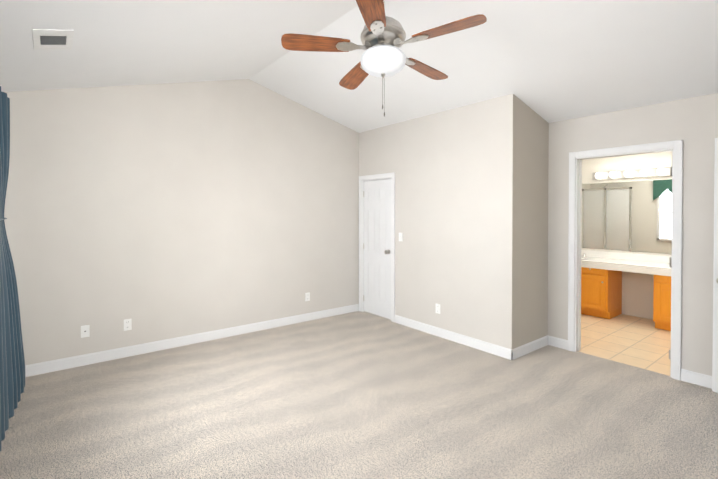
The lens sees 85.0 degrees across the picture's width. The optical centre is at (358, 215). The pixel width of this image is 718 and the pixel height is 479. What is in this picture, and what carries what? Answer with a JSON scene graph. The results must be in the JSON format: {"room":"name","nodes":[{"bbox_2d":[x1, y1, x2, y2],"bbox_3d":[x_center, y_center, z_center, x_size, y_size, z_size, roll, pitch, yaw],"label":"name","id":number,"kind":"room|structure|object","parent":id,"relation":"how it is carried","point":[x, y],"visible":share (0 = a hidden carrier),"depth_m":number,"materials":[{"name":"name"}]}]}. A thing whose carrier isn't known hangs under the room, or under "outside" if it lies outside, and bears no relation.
{"room":"empty bedroom","nodes":[
{"label":"empty bedroom","id":0,"kind":"room"},
{"bbox_2d":[4,79,358,364],"bbox_3d":[-1.688,-0.230,4.659,4.440,3.350,0.120,-1,1,-38],"label":"wall","id":1,"kind":"structure","parent":0,"point":[156,212],"depth_m":4.30,"materials":[{"name":"paint"}]},
{"bbox_2d":[81,325,89,337],"bbox_3d":[-2.670,1.125,3.821,0.070,0.115,0.009,-1,1,-38],"label":"jack","id":2,"kind":"object","parent":1,"relation":"attached to","point":[85,330],"visible":1,"depth_m":3.82,"materials":[{"name":"plastic"}]},
{"bbox_2d":[124,319,131,330],"bbox_3d":[-2.387,1.122,4.043,0.070,0.115,0.009,-1,1,-38],"label":"electrical outlet","id":3,"kind":"object","parent":1,"relation":"attached to","point":[127,324],"visible":1,"depth_m":4.04,"materials":[{"name":"plastic"}]},
{"bbox_2d":[25,304,358,376],"bbox_3d":[-1.609,1.393,4.650,4.110,0.105,0.019,-1,1,-38],"label":"baseboard","id":4,"kind":"structure","parent":1,"relation":"attached to","point":[91,358],"depth_m":4.29,"materials":[{"name":"white wood"}]},
{"bbox_2d":[305,292,309,300],"bbox_3d":[-0.704,1.107,5.365,0.070,0.115,0.009,-1,1,-38],"label":"electrical outlet","id":5,"kind":"object","parent":1,"relation":"attached to","point":[307,296],"visible":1,"depth_m":5.36,"materials":[{"name":"plastic"}]},
{"bbox_2d":[0,311,717,478],"bbox_3d":[0.064,1.526,2.832,5.275,0.120,5.550,-1,1,-38],"label":"floor carpet","id":6,"kind":"object","parent":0,"point":[360,395],"visible":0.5,"depth_m":2.89,"materials":[{"name":"beige carpet"}]},
{"bbox_2d":[0,0,717,132],"bbox_3d":[0.106,-1.365,2.832,5.380,0.837,5.550,-1,1,-38],"label":"ceiling","id":7,"kind":"structure","parent":0,"point":[549,61],"depth_m":3.20,"materials":[{"name":"paint"}]},
{"bbox_2d":[32,29,73,49],"bbox_3d":[-2.023,-1.165,2.593,0.210,0.060,0.370,-1,1,-38],"label":"ceiling vent","id":8,"kind":"object","parent":7,"relation":"in","point":[51,39],"visible":0.96,"depth_m":2.57,"materials":[{"name":"metal"}]},
{"bbox_2d":[281,0,486,116],"bbox_3d":[0.186,-1.155,2.654,1.255,0.990,1.286,-1,1,-38],"label":"fan","id":9,"kind":"object","parent":7,"relation":"hanging from","point":[383,37],"visible":1,"depth_m":2.53,"materials":[{"name":"brown wood"}]},
{"bbox_2d":[359,94,512,348],"bbox_3d":[0.820,-0.233,4.963,0.120,3.350,2.500,-1,1,-38],"label":"wall","id":10,"kind":"structure","parent":0,"point":[452,169],"depth_m":4.51,"materials":[{"name":"paint"}]},
{"bbox_2d":[363,179,390,318],"bbox_3d":[0.240,0.455,5.601,0.108,1.935,0.632,-1,1,-38],"label":"closet door","id":11,"kind":"structure","parent":10,"relation":"in","point":[377,248],"depth_m":5.60,"materials":[{"name":"white wood"}]},
{"bbox_2d":[359,172,394,321],"bbox_3d":[0.289,0.421,5.628,0.143,2.026,0.772,-1,1,-38],"label":"trim","id":12,"kind":"structure","parent":10,"relation":"attached to","point":[391,176],"depth_m":5.65,"materials":[{"name":"white wood"}]},
{"bbox_2d":[399,233,402,240],"bbox_3d":[0.550,0.279,5.202,0.016,0.115,0.070,-1,1,-38],"label":"switch plate","id":13,"kind":"object","parent":10,"relation":"attached to","point":[400,236],"visible":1,"depth_m":5.19,"materials":[{"name":"plastic"}]},
{"bbox_2d":[436,304,439,313],"bbox_3d":[0.948,1.115,4.710,0.009,0.115,0.070,-1,1,-38],"label":"electrical outlet","id":14,"kind":"object","parent":10,"relation":"attached to","point":[438,308],"visible":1,"depth_m":4.70,"materials":[{"name":"plastic"}]},
{"bbox_2d":[394,315,512,359],"bbox_3d":[1.015,1.393,4.624,0.014,0.105,1.723,-1,1,-38],"label":"baseboard","id":15,"kind":"structure","parent":10,"relation":"attached to","point":[488,347],"depth_m":4.47,"materials":[{"name":"white wood"}]},
{"bbox_2d":[512,94,548,348],"bbox_3d":[1.799,-0.225,4.219,0.739,3.350,0.120,-1,1,-38],"label":"wall","id":16,"kind":"structure","parent":0,"point":[530,228],"depth_m":4.15,"materials":[{"name":"paint"}]},
{"bbox_2d":[513,335,552,359],"bbox_3d":[1.840,1.398,4.184,0.740,0.105,0.014,-1,1,-38],"label":"baseboard","id":17,"kind":"structure","parent":16,"relation":"attached to","point":[522,350],"depth_m":4.19,"materials":[{"name":"white wood"}]},
{"bbox_2d":[578,314,670,375],"bbox_3d":[3.254,1.504,4.923,2.325,0.116,3.400,-1,1,-38],"label":"floor","id":18,"kind":"structure","parent":0,"point":[642,343],"depth_m":4.53,"materials":[{"name":"beige tile"}]},
{"bbox_2d":[581,262,670,330],"bbox_3d":[3.783,1.055,5.334,0.574,0.765,2.994,-1,1,-38],"label":"bathroom vanity","id":19,"kind":"object","parent":18,"relation":"on","point":[601,284],"depth_m":5.44,"materials":[{"name":"brown wood"}]},
{"bbox_2d":[581,258,670,269],"bbox_3d":[3.787,0.655,5.333,0.563,0.035,2.994,-1,1,-38],"label":"countertop","id":20,"kind":"structure","parent":19,"relation":"on","point":[612,261],"depth_m":5.31,"materials":[{"name":"white stone"}]},
{"bbox_2d":[581,151,671,319],"bbox_3d":[4.058,0.135,5.539,0.120,2.600,3.240,-1,1,-38],"label":"wall","id":21,"kind":"structure","parent":0,"point":[637,294],"depth_m":5.60,"materials":[{"name":"paint"}]},
{"bbox_2d":[581,179,671,253],"bbox_3d":[3.814,0.003,5.740,0.009,1.012,2.260,-1,1,-38],"label":"bathroom mirror","id":22,"kind":"object","parent":21,"relation":"attached to","point":[631,216],"visible":0.4,"depth_m":5.65,"materials":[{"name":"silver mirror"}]},
{"bbox_2d":[581,250,671,261],"bbox_3d":[4.001,0.585,5.500,0.019,0.100,2.994,-1,1,-38],"label":"backsplash","id":23,"kind":"structure","parent":21,"relation":"attached to","point":[584,253],"depth_m":5.63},
{"bbox_2d":[592,167,669,179],"bbox_3d":[3.846,-0.601,5.581,0.147,0.110,0.980,-1,1,-38],"label":"light fixture","id":24,"kind":"object","parent":21,"relation":"attached to","point":[653,172],"visible":1,"depth_m":5.54,"materials":[{"name":"white"}]},
{"bbox_2d":[548,93,717,375],"bbox_3d":[2.560,-0.222,3.945,0.120,3.350,3.890,-1,1,-38],"label":"wall","id":25,"kind":"structure","parent":0,"point":[692,123],"depth_m":3.47,"materials":[{"name":"paint"}]},
{"bbox_2d":[568,140,682,379],"bbox_3d":[2.610,0.388,3.884,0.161,2.131,0.962,-1,1,-38],"label":"door frame","id":26,"kind":"structure","parent":25,"relation":"attached to","point":[675,147],"depth_m":3.82,"materials":[{"name":"white wood"}]},
{"bbox_2d":[669,167,671,359],"bbox_3d":[2.842,0.428,3.554,0.050,1.750,0.032,-1,1,-38],"label":"door hinges","id":27,"kind":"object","parent":26,"relation":"attached to","point":[670,264],"depth_m":3.55,"materials":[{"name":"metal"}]},
{"bbox_2d":[681,369,711,388],"bbox_3d":[3.181,1.411,3.065,0.014,0.105,1.049,-1,1,-38],"label":"baseboard","id":28,"kind":"structure","parent":25,"relation":"attached to","point":[696,378],"depth_m":3.39,"materials":[{"name":"white wood"}]},
{"bbox_2d":[712,138,717,392],"bbox_3d":[3.077,0.410,2.833,0.391,2.088,0.814,-1,1,-38],"label":"entry door","id":29,"kind":"structure","parent":25,"relation":"in","point":[715,334],"depth_m":3.21,"materials":[{"name":"white wood"}]},
{"bbox_3d":[-1.805,-0.192,1.344,0.220,3.350,5.190,-1,1,-38],"label":"wall","id":30,"kind":"structure","parent":0,"visible":0},
{"bbox_2d":[0,86,24,450],"bbox_3d":[-1.987,0.245,2.001,0.295,2.410,3.388,-1,1,-38],"label":"curtain","id":31,"kind":"object","parent":30,"relation":"attached to","point":[12,372],"visible":1,"depth_m":2.92,"materials":[{"name":"blue fabric"}]}
]}

